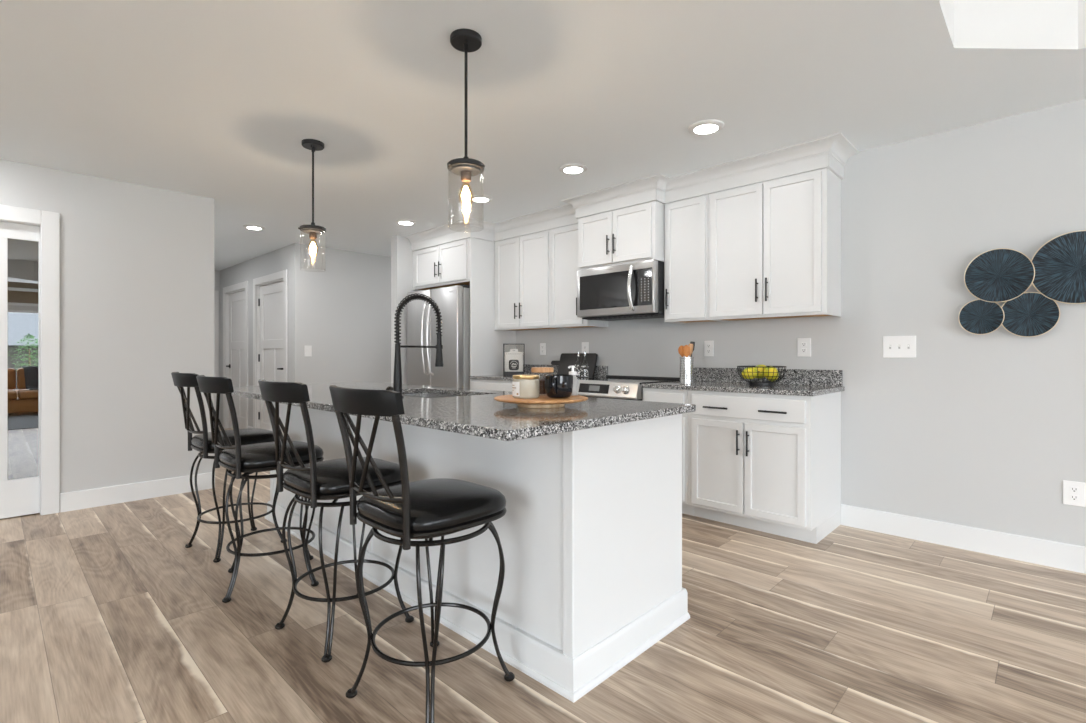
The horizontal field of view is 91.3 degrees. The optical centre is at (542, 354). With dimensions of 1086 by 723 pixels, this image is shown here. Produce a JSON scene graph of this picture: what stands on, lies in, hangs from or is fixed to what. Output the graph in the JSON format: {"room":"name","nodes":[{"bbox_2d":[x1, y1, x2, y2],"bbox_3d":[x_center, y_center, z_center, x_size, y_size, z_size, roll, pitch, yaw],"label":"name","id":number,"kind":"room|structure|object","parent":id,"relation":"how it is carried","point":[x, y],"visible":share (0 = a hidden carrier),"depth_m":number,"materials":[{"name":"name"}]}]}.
{"room":"kitchen","nodes":[
{"label":"kitchen","id":0,"kind":"room"},
{"bbox_2d":[0,159,213,492],"bbox_3d":[-4.866,-0.097,2.392,0.120,2.440,5.912,0,0,44],"label":"wall","id":1,"kind":"structure","parent":0,"point":[137,261],"depth_m":4.05,"materials":[{"name":"paint"}]},
{"bbox_2d":[0,222,39,518],"bbox_3d":[-3.870,0.105,3.431,0.035,2.019,0.896,0,0,44],"label":"door","id":2,"kind":"structure","parent":1,"relation":"in","point":[19,243],"depth_m":3.67,"materials":[{"name":"paint"}]},
{"bbox_2d":[0,204,59,514],"bbox_3d":[-3.863,0.057,3.424,0.138,2.132,1.094,0,0,44],"label":"trim","id":3,"kind":"structure","parent":1,"relation":"attached to","point":[48,222],"depth_m":3.73,"materials":[{"name":"paint"}]},
{"bbox_2d":[60,472,214,512],"bbox_3d":[-3.105,1.056,4.129,0.015,0.135,0.967,0,0,44],"label":"baseboard","id":4,"kind":"structure","parent":1,"relation":"attached to","point":[96,497],"depth_m":4.06,"materials":[{"name":"paint"}]},
{"bbox_2d":[214,270,219,418],"bbox_3d":[-5.510,-0.097,7.921,0.120,2.440,1.416,0,0,44],"label":"wall","id":5,"kind":"structure","parent":0,"point":[216,272],"depth_m":8.30,"materials":[{"name":"paint"}]},
{"bbox_2d":[214,291,218,410],"bbox_3d":[-5.448,0.063,7.882,0.022,2.120,1.106,0,0,44],"label":"trim","id":6,"kind":"structure","parent":5,"relation":"attached to","point":[216,293],"depth_m":8.25,"materials":[{"name":"paint"}]},
{"bbox_2d":[220,243,304,427],"bbox_3d":[-3.950,-0.097,7.322,2.960,2.440,0.120,0,0,44],"label":"wall","id":7,"kind":"structure","parent":0,"point":[291,258],"depth_m":6.66,"materials":[{"name":"paint"}]},
{"bbox_2d":[226,290,244,428],"bbox_3d":[-4.479,0.097,7.779,0.922,2.037,0.095,0,0,44],"label":"door","id":8,"kind":"structure","parent":7,"relation":"in","point":[236,365],"depth_m":7.81,"materials":[{"name":"paint"}]},
{"bbox_2d":[223,281,247,428],"bbox_3d":[-4.468,0.048,7.800,1.104,2.150,0.128,0,0,44],"label":"trim","id":9,"kind":"structure","parent":7,"relation":"attached to","point":[239,287],"depth_m":8.08,"materials":[{"name":"paint"}]},
{"bbox_2d":[253,270,286,428],"bbox_3d":[-3.473,0.048,6.844,1.164,2.150,0.128,0,0,44],"label":"trim","id":10,"kind":"structure","parent":7,"relation":"attached to","point":[268,279],"depth_m":7.15,"materials":[{"name":"paint"}]},
{"bbox_2d":[258,281,282,429],"bbox_3d":[-3.493,0.097,6.832,0.982,2.037,0.095,0,0,44],"label":"door","id":11,"kind":"structure","parent":7,"relation":"in","point":[270,302],"depth_m":6.93,"materials":[{"name":"paint"}]},
{"bbox_2d":[305,245,390,383],"bbox_3d":[-1.986,-0.097,7.317,0.120,2.440,2.594,0,0,44],"label":"wall","id":12,"kind":"structure","parent":0,"point":[348,293],"depth_m":6.72,"materials":[{"name":"paint"}]},
{"bbox_2d":[304,346,311,355],"bbox_3d":[-2.814,-0.045,6.360,0.010,0.130,0.085,0,0,44],"label":"light switch","id":13,"kind":"object","parent":12,"relation":"attached to","point":[307,349],"visible":1,"depth_m":6.36,"materials":[{"name":"plastic"}]},
{"bbox_2d":[391,235,441,383],"bbox_3d":[-1.330,-0.097,6.215,0.126,2.440,0.925,0,0,44],"label":"wall","id":14,"kind":"structure","parent":0,"point":[401,253],"depth_m":5.89,"materials":[{"name":"paint"}]},
{"bbox_2d":[0,0,1085,270],"bbox_3d":[-1.824,-1.972,2.756,15.950,1.310,10.950,0,0,44],"label":"ceiling","id":15,"kind":"structure","parent":0,"point":[218,100],"depth_m":2.65,"materials":[{"name":"paint"}]},
{"bbox_2d":[243,225,264,229],"bbox_3d":[-2.979,-1.310,5.470,0.200,0.014,0.200,0,0,44],"label":"recessed light","id":16,"kind":"object","parent":15,"relation":"in","point":[252,227],"visible":1,"depth_m":5.44,"materials":[{"name":"paint"}]},
{"bbox_2d":[298,139,325,255],"bbox_3d":[-1.432,-0.921,3.295,0.158,0.792,0.162,0,0,44],"label":"pendant light","id":17,"kind":"object","parent":15,"relation":"hanging from","point":[313,230],"visible":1,"depth_m":3.29,"materials":[{"name":"black metal"}]},
{"bbox_2d":[309,232,316,238],"bbox_3d":[-1.430,-0.740,3.300,0.044,0.036,0.044,0,0,44],"label":"socket","id":18,"kind":"object","parent":17,"relation":"attached to","point":[312,235],"depth_m":3.28,"materials":[{"name":"brown metal"}]},
{"bbox_2d":[396,219,415,224],"bbox_3d":[-1.359,-1.310,5.264,0.200,0.014,0.200,0,0,44],"label":"recessed light","id":19,"kind":"object","parent":15,"relation":"in","point":[402,221],"visible":1,"depth_m":5.24,"materials":[{"name":"paint"}]},
{"bbox_2d":[447,28,484,206],"bbox_3d":[-0.322,-0.921,2.201,0.158,0.792,0.162,0,0,44],"label":"pendant light","id":20,"kind":"object","parent":15,"relation":"hanging from","point":[463,40],"visible":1,"depth_m":2.19,"materials":[{"name":"black metal"}]},
{"bbox_2d":[461,171,470,182],"bbox_3d":[-0.320,-0.740,2.207,0.044,0.036,0.044,0,0,44],"label":"socket","id":21,"kind":"object","parent":20,"relation":"attached to","point":[465,175],"depth_m":2.19,"materials":[{"name":"brown metal"}]},
{"bbox_2d":[470,195,492,202],"bbox_3d":[-0.525,-1.310,4.468,0.200,0.014,0.200,0,0,44],"label":"recessed light","id":22,"kind":"object","parent":15,"relation":"in","point":[475,198],"visible":0.98,"depth_m":4.43,"materials":[{"name":"paint"}]},
{"bbox_2d":[559,163,586,173],"bbox_3d":[0.213,-1.310,3.753,0.200,0.014,0.200,0,0,44],"label":"recessed light","id":23,"kind":"object","parent":15,"relation":"in","point":[573,168],"visible":1,"depth_m":3.72,"materials":[{"name":"paint"}]},
{"bbox_2d":[688,119,723,134],"bbox_3d":[0.942,-1.310,3.068,0.200,0.014,0.200,0,0,44],"label":"recessed light","id":24,"kind":"object","parent":15,"relation":"in","point":[710,126],"visible":1,"depth_m":3.05,"materials":[{"name":"paint"}]},
{"bbox_2d":[0,427,1085,722],"bbox_3d":[-1.824,1.183,2.756,15.950,0.120,10.950,0,0,44],"label":"floor","id":25,"kind":"structure","parent":0,"point":[107,615],"depth_m":2.11,"materials":[{"name":"brown wood"}]},
{"bbox_2d":[171,372,286,562],"bbox_3d":[-1.840,0.611,3.105,0.453,1.024,0.541,0,0,44],"label":"bar stool","id":26,"kind":"object","parent":25,"relation":"on","point":[202,442],"visible":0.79,"depth_m":2.97,"materials":[{"name":"black metal"}]},
{"bbox_2d":[196,375,323,602],"bbox_3d":[-1.391,0.611,2.628,0.546,1.024,0.475,0,0,-34],"label":"bar stool","id":27,"kind":"object","parent":25,"relation":"on","point":[247,459],"visible":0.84,"depth_m":2.48,"materials":[{"name":"black metal"}]},
{"bbox_2d":[258,379,413,662],"bbox_3d":[-0.857,0.611,2.170,0.440,1.024,0.541,0,0,44],"label":"bar stool","id":28,"kind":"object","parent":25,"relation":"on","point":[328,479],"visible":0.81,"depth_m":2.02,"materials":[{"name":"black metal"}]},
{"bbox_2d":[329,385,514,722],"bbox_3d":[-0.403,0.611,1.761,0.458,1.024,0.544,0,0,44],"label":"bar stool","id":29,"kind":"object","parent":25,"relation":"on","point":[428,508],"visible":1,"depth_m":1.63,"materials":[{"name":"black metal"}]},
{"bbox_2d":[407,285,469,388],"bbox_3d":[-0.951,0.213,5.735,0.910,1.820,0.803,0,0,44],"label":"refrigerator","id":30,"kind":"object","parent":25,"relation":"on","point":[453,302],"visible":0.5,"depth_m":5.35,"materials":[{"name":"metal"}]},
{"bbox_2d":[413,237,515,388],"bbox_3d":[-0.899,-0.020,5.814,1.049,2.286,0.665,0,0,44],"label":"upper cabinet","id":31,"kind":"object","parent":25,"relation":"on","point":[470,261],"visible":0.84,"depth_m":5.42,"materials":[{"name":"paint"}]},
{"bbox_2d":[411,153,843,251],"bbox_3d":[0.218,-1.204,4.691,4.247,0.082,0.334,0,0,38],"label":"trim","id":32,"kind":"structure","parent":31,"relation":"attached to","point":[827,160],"depth_m":4.03,"materials":[{"name":"paint"}]},
{"bbox_2d":[265,402,689,702],"bbox_3d":[-0.630,0.681,2.965,2.787,0.884,0.798,0,0,44],"label":"kitchen island","id":33,"kind":"object","parent":25,"relation":"on","point":[589,532],"visible":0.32,"depth_m":2.00,"materials":[{"name":"paint"}]},
{"bbox_2d":[231,381,695,440],"bbox_3d":[-0.744,0.224,2.821,2.820,0.030,1.070,0,0,44],"label":"island countertop","id":34,"kind":"structure","parent":33,"relation":"on","point":[475,412],"depth_m":1.97,"materials":[{"name":"stone"}]},
{"bbox_2d":[386,293,442,397],"bbox_3d":[-0.646,-0.051,2.700,0.095,0.520,0.301,0,0,44],"label":"kitchen faucet","id":35,"kind":"object","parent":34,"relation":"on","point":[397,379],"visible":0.98,"depth_m":2.62,"materials":[{"name":"black metal"}]},
{"bbox_2d":[402,393,458,397],"bbox_3d":[-0.644,0.351,2.947,0.730,0.222,0.480,0,0,44],"label":"sink","id":36,"kind":"object","parent":34,"relation":"in","point":[421,395],"visible":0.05,"depth_m":3.28,"materials":[{"name":"metal"}]},
{"bbox_2d":[494,394,587,407],"bbox_3d":[-0.008,0.191,2.160,0.382,0.037,0.382,0,0,44],"label":"cake stand","id":37,"kind":"object","parent":34,"relation":"on","point":[543,401],"visible":0.85,"depth_m":2.06,"materials":[{"name":"brown wood"}]},
{"bbox_2d":[512,375,538,398],"bbox_3d":[-0.068,0.126,2.119,0.108,0.090,0.109,0,0,44],"label":"candle jar","id":38,"kind":"object","parent":37,"relation":"on","point":[523,386],"visible":1,"depth_m":2.07,"materials":[{"name":"glass"}]},
{"bbox_2d":[531,367,553,393],"bbox_3d":[-0.003,0.113,2.272,0.096,0.117,0.096,0,0,44],"label":"glass canister","id":39,"kind":"object","parent":37,"relation":"on","point":[533,369],"visible":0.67,"depth_m":2.23,"materials":[{"name":"clear glass"}]},
{"bbox_2d":[545,374,572,397],"bbox_3d":[0.056,0.126,2.111,0.114,0.091,0.136,0,0,44],"label":"mug","id":40,"kind":"object","parent":37,"relation":"on","point":[556,385],"visible":1,"depth_m":2.07,"materials":[{"name":"ceramic"}]},
{"bbox_2d":[568,366,577,395],"bbox_3d":[0.126,0.109,2.242,0.042,0.126,0.042,0,0,44],"label":"pump bottle","id":41,"kind":"object","parent":37,"relation":"on","point":[572,372],"visible":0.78,"depth_m":2.23,"materials":[{"name":"plastic"}]},
{"bbox_2d":[471,379,511,391],"bbox_3d":[-0.250,0.681,5.191,0.747,0.884,0.665,0,0,44],"label":"base cabinet","id":42,"kind":"object","parent":25,"relation":"on","point":[497,385],"visible":0.03,"depth_m":5.02,"materials":[{"name":"paint"}]},
{"bbox_2d":[469,375,596,380],"bbox_3d":[-0.066,0.224,5.036,1.227,0.030,0.634,0,0,44],"label":"countertop","id":43,"kind":"structure","parent":42,"relation":"on","point":[483,377],"depth_m":5.05,"materials":[{"name":"stone"}]},
{"bbox_2d":[503,344,524,375],"bbox_3d":[-0.288,0.050,5.267,0.208,0.318,0.110,0,0,-1],"label":"display box","id":44,"kind":"object","parent":43,"relation":"on","point":[504,372],"visible":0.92,"depth_m":5.21,"materials":[{"name":"black plastic"}]},
{"bbox_2d":[505,349,522,371],"bbox_3d":[-0.288,0.056,5.264,0.182,0.222,0.078,0,0,-1],"label":"coffee bag","id":45,"kind":"object","parent":44,"relation":"in","point":[513,359],"visible":1,"depth_m":5.23,"materials":[{"name":"white paper"}]},
{"bbox_2d":[551,353,597,377],"bbox_3d":[0.279,0.097,5.032,0.550,0.222,0.080,0,0,44],"label":"cutting board","id":46,"kind":"object","parent":43,"relation":"on","point":[566,359],"visible":0.82,"depth_m":4.98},
{"bbox_2d":[581,352,587,376],"bbox_3d":[0.376,0.091,4.768,0.062,0.236,0.062,0,0,44],"label":"glass bottle","id":47,"kind":"object","parent":43,"relation":"on","point":[584,352],"visible":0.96,"depth_m":4.76,"materials":[{"name":"clear glass"}]},
{"bbox_2d":[577,375,679,400],"bbox_3d":[0.624,0.654,4.318,0.758,0.937,0.711,0,0,44],"label":"stove","id":48,"kind":"object","parent":25,"relation":"on","point":[610,386],"visible":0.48,"depth_m":4.07,"materials":[{"name":"silver metal"}]},
{"bbox_2d":[577,377,679,383],"bbox_3d":[0.647,0.210,4.342,0.758,0.016,0.630,0,0,44],"label":"cooktop","id":49,"kind":"object","parent":48,"relation":"in","point":[599,380],"depth_m":4.20,"materials":[{"name":"black glass"}]},
{"bbox_2d":[642,388,694,515],"bbox_3d":[1.046,0.681,3.947,0.359,0.884,0.665,0,0,44],"label":"base cabinet","id":50,"kind":"object","parent":25,"relation":"on","point":[648,394],"visible":0.19,"depth_m":3.64,"materials":[{"name":"paint"}]},
{"bbox_2d":[688,390,840,543],"bbox_3d":[1.461,0.681,3.549,0.787,0.884,0.665,0,0,44],"label":"base cabinet","id":51,"kind":"object","parent":25,"relation":"on","point":[768,463],"visible":0.98,"depth_m":3.30,"materials":[{"name":"paint"}]},
{"bbox_2d":[641,381,844,395],"bbox_3d":[1.349,0.224,3.677,1.170,0.030,0.634,0,0,44],"label":"countertop","id":52,"kind":"structure","parent":51,"relation":"on","point":[778,389],"depth_m":3.45,"materials":[{"name":"stone"}]},
{"bbox_2d":[679,357,693,383],"bbox_3d":[1.024,0.113,3.781,0.100,0.193,0.100,0,0,44],"label":"utensil crock","id":53,"kind":"object","parent":52,"relation":"on","point":[686,363],"visible":0.92,"depth_m":3.74,"materials":[{"name":"metal"}]},
{"bbox_2d":[678,346,683,356],"bbox_3d":[0.991,0.066,3.779,0.054,0.264,0.014,0,0,-8],"label":"wooden spoon","id":54,"kind":"object","parent":53,"relation":"in","point":[680,349],"visible":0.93,"depth_m":3.78,"materials":[{"name":"brown wood"}]},
{"bbox_2d":[683,347,689,356],"bbox_3d":[1.016,0.069,3.756,0.044,0.256,0.031,0,0,-35],"label":"wooden spatula","id":55,"kind":"object","parent":53,"relation":"in","point":[686,350],"visible":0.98,"depth_m":3.75,"materials":[{"name":"brown wood"}]},
{"bbox_2d":[688,344,692,356],"bbox_3d":[1.046,0.059,3.767,0.040,0.276,0.016,0,0,22],"label":"wooden utensil","id":56,"kind":"object","parent":53,"relation":"in","point":[689,345],"visible":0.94,"depth_m":3.76,"materials":[{"name":"brown wood"}]},
{"bbox_2d":[737,366,786,385],"bbox_3d":[1.481,0.143,3.599,0.313,0.133,0.313,0,0,44],"label":"wire bowl","id":57,"kind":"object","parent":52,"relation":"on","point":[770,383],"visible":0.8,"depth_m":3.52,"materials":[{"name":"black metal"}]},
{"bbox_2d":[742,367,759,378],"bbox_3d":[1.408,0.126,3.607,0.106,0.085,0.090,0,0,44],"label":"mango","id":58,"kind":"object","parent":57,"relation":"in","point":[751,376],"visible":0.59,"depth_m":3.58,"materials":[{"name":"yellow plant"}]},
{"bbox_2d":[755,365,766,378],"bbox_3d":[1.494,0.116,3.655,0.110,0.098,0.102,0,0,44],"label":"mango","id":59,"kind":"object","parent":57,"relation":"in","point":[759,369],"visible":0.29,"depth_m":3.62,"materials":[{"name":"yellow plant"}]},
{"bbox_2d":[764,366,778,380],"bbox_3d":[1.532,0.127,3.557,0.088,0.105,0.099,0,0,44],"label":"mango","id":60,"kind":"object","parent":57,"relation":"in","point":[766,369],"visible":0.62,"depth_m":3.52,"materials":[{"name":"yellow plant"}]},
{"bbox_2d":[505,99,1085,546],"bbox_3d":[2.583,-0.752,3.016,9.950,3.750,0.120,0,0,44],"label":"wall","id":61,"kind":"structure","parent":0,"point":[986,431],"depth_m":3.15,"materials":[{"name":"paint"}]},
{"bbox_2d":[495,230,566,330],"bbox_3d":[-0.131,-0.708,5.288,0.785,0.911,0.360,0,0,44],"label":"upper cabinet","id":62,"kind":"object","parent":61,"relation":"attached to","point":[522,263],"visible":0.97,"depth_m":5.16,"materials":[{"name":"paint"}]},
{"bbox_2d":[540,343,545,354],"bbox_3d":[-0.003,-0.057,5.409,0.080,0.122,0.009,0,0,44],"label":"wall outlet","id":63,"kind":"object","parent":61,"relation":"attached to","point":[542,345],"visible":1,"depth_m":5.40,"materials":[{"name":"plastic"}]},
{"bbox_2d":[523,364,607,376],"bbox_3d":[0.146,0.155,5.257,1.227,0.108,0.021,0,0,44],"label":"backsplash","id":64,"kind":"structure","parent":61,"relation":"attached to","point":[600,371],"depth_m":5.28,"materials":[{"name":"stone"}]},
{"bbox_2d":[550,223,607,328],"bbox_3d":[0.312,-0.708,4.862,0.440,0.911,0.360,0,0,44],"label":"upper cabinet","id":65,"kind":"object","parent":61,"relation":"attached to","point":[563,240],"visible":0.63,"depth_m":4.79,"materials":[{"name":"paint"}]},
{"bbox_2d":[582,342,588,352],"bbox_3d":[0.399,-0.049,5.024,0.086,0.140,0.009,0,0,44],"label":"wall outlet","id":66,"kind":"object","parent":61,"relation":"attached to","point":[585,345],"visible":0.77,"depth_m":5.01,"materials":[{"name":"plastic"}]},
{"bbox_2d":[578,201,663,270],"bbox_3d":[0.703,-0.941,4.401,0.758,0.444,0.485,0,0,44],"label":"upper cabinet","id":67,"kind":"object","parent":61,"relation":"attached to","point":[632,234],"visible":0.86,"depth_m":4.20,"materials":[{"name":"paint"}]},
{"bbox_2d":[577,260,663,320],"bbox_3d":[0.688,-0.509,4.386,0.754,0.417,0.524,0,0,44],"label":"microwave","id":68,"kind":"object","parent":67,"relation":"attached to","point":[630,291],"visible":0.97,"depth_m":4.20,"materials":[{"name":"silver metal"}]},
{"bbox_2d":[404,133,858,243],"bbox_3d":[0.219,-1.281,4.628,4.344,0.072,0.432,0,0,38],"label":"trim","id":69,"kind":"structure","parent":61,"relation":"attached to","point":[838,146],"depth_m":3.96,"materials":[{"name":"paint"}]},
{"bbox_2d":[664,194,723,323],"bbox_3d":[1.152,-0.708,4.057,0.363,0.911,0.360,0,0,44],"label":"upper cabinet","id":70,"kind":"object","parent":61,"relation":"attached to","point":[686,222],"visible":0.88,"depth_m":3.95,"materials":[{"name":"paint"}]},
{"bbox_2d":[704,341,713,355],"bbox_3d":[1.300,-0.049,4.159,0.078,0.122,0.009,0,0,44],"label":"wall outlet","id":71,"kind":"object","parent":61,"relation":"attached to","point":[708,345],"visible":1,"depth_m":4.16,"materials":[{"name":"plastic"}]},
{"bbox_2d":[694,367,842,385],"bbox_3d":[1.557,0.155,3.902,1.158,0.108,0.021,0,0,44],"label":"backsplash","id":72,"kind":"structure","parent":61,"relation":"attached to","point":[792,376],"depth_m":3.72,"materials":[{"name":"stone"}]},
{"bbox_2d":[709,168,840,321],"bbox_3d":[1.567,-0.708,3.658,0.785,0.911,0.360,0,0,44],"label":"upper cabinet","id":73,"kind":"object","parent":61,"relation":"attached to","point":[775,245],"visible":1,"depth_m":3.50,"materials":[{"name":"paint"}]},
{"bbox_2d":[797,338,810,356],"bbox_3d":[1.807,-0.051,3.672,0.088,0.128,0.009,0,0,44],"label":"wall outlet","id":74,"kind":"object","parent":61,"relation":"attached to","point":[803,344],"visible":1,"depth_m":3.67,"materials":[{"name":"plastic"}]},
{"bbox_2d":[883,336,915,357],"bbox_3d":[2.204,-0.049,3.283,0.172,0.134,0.021,0,0,44],"label":"light switch","id":75,"kind":"object","parent":61,"relation":"attached to","point":[893,346],"visible":1,"depth_m":3.29,"materials":[{"name":"plastic"}]},
{"bbox_2d":[841,504,1085,573],"bbox_3d":[3.994,1.056,1.568,5.609,0.135,0.015,0,0,44],"label":"baseboard","id":76,"kind":"structure","parent":61,"relation":"attached to","point":[1060,555],"depth_m":3.04,"materials":[{"name":"paint"}]},
{"bbox_2d":[958,230,1085,336],"bbox_3d":[2.647,-0.366,2.834,0.676,0.542,0.054,0,0,44],"label":"wall art","id":77,"kind":"object","parent":61,"relation":"attached to","point":[1057,270],"visible":1,"depth_m":2.86,"materials":[{"name":"blue metal"}]},
{"bbox_2d":[1063,480,1085,506],"bbox_3d":[2.760,0.721,2.757,0.084,0.126,0.009,0,0,44],"label":"wall outlet","id":78,"kind":"object","parent":61,"relation":"attached to","point":[1074,493],"visible":1,"depth_m":2.76,"materials":[{"name":"plastic"}]},
{"bbox_2d":[1070,486,1078,492],"bbox_3d":[2.758,0.700,2.755,0.034,0.029,0.002,0,0,44],"label":"receptacle","id":79,"kind":"object","parent":78,"relation":"attached to","point":[1073,489],"depth_m":2.75,"materials":[{"name":"plastic"}]},
{"bbox_2d":[1070,494,1078,500],"bbox_3d":[2.758,0.742,2.755,0.034,0.029,0.002,0,0,44],"label":"receptacle","id":80,"kind":"object","parent":78,"relation":"attached to","point":[1073,497],"depth_m":2.75,"materials":[{"name":"plastic"}]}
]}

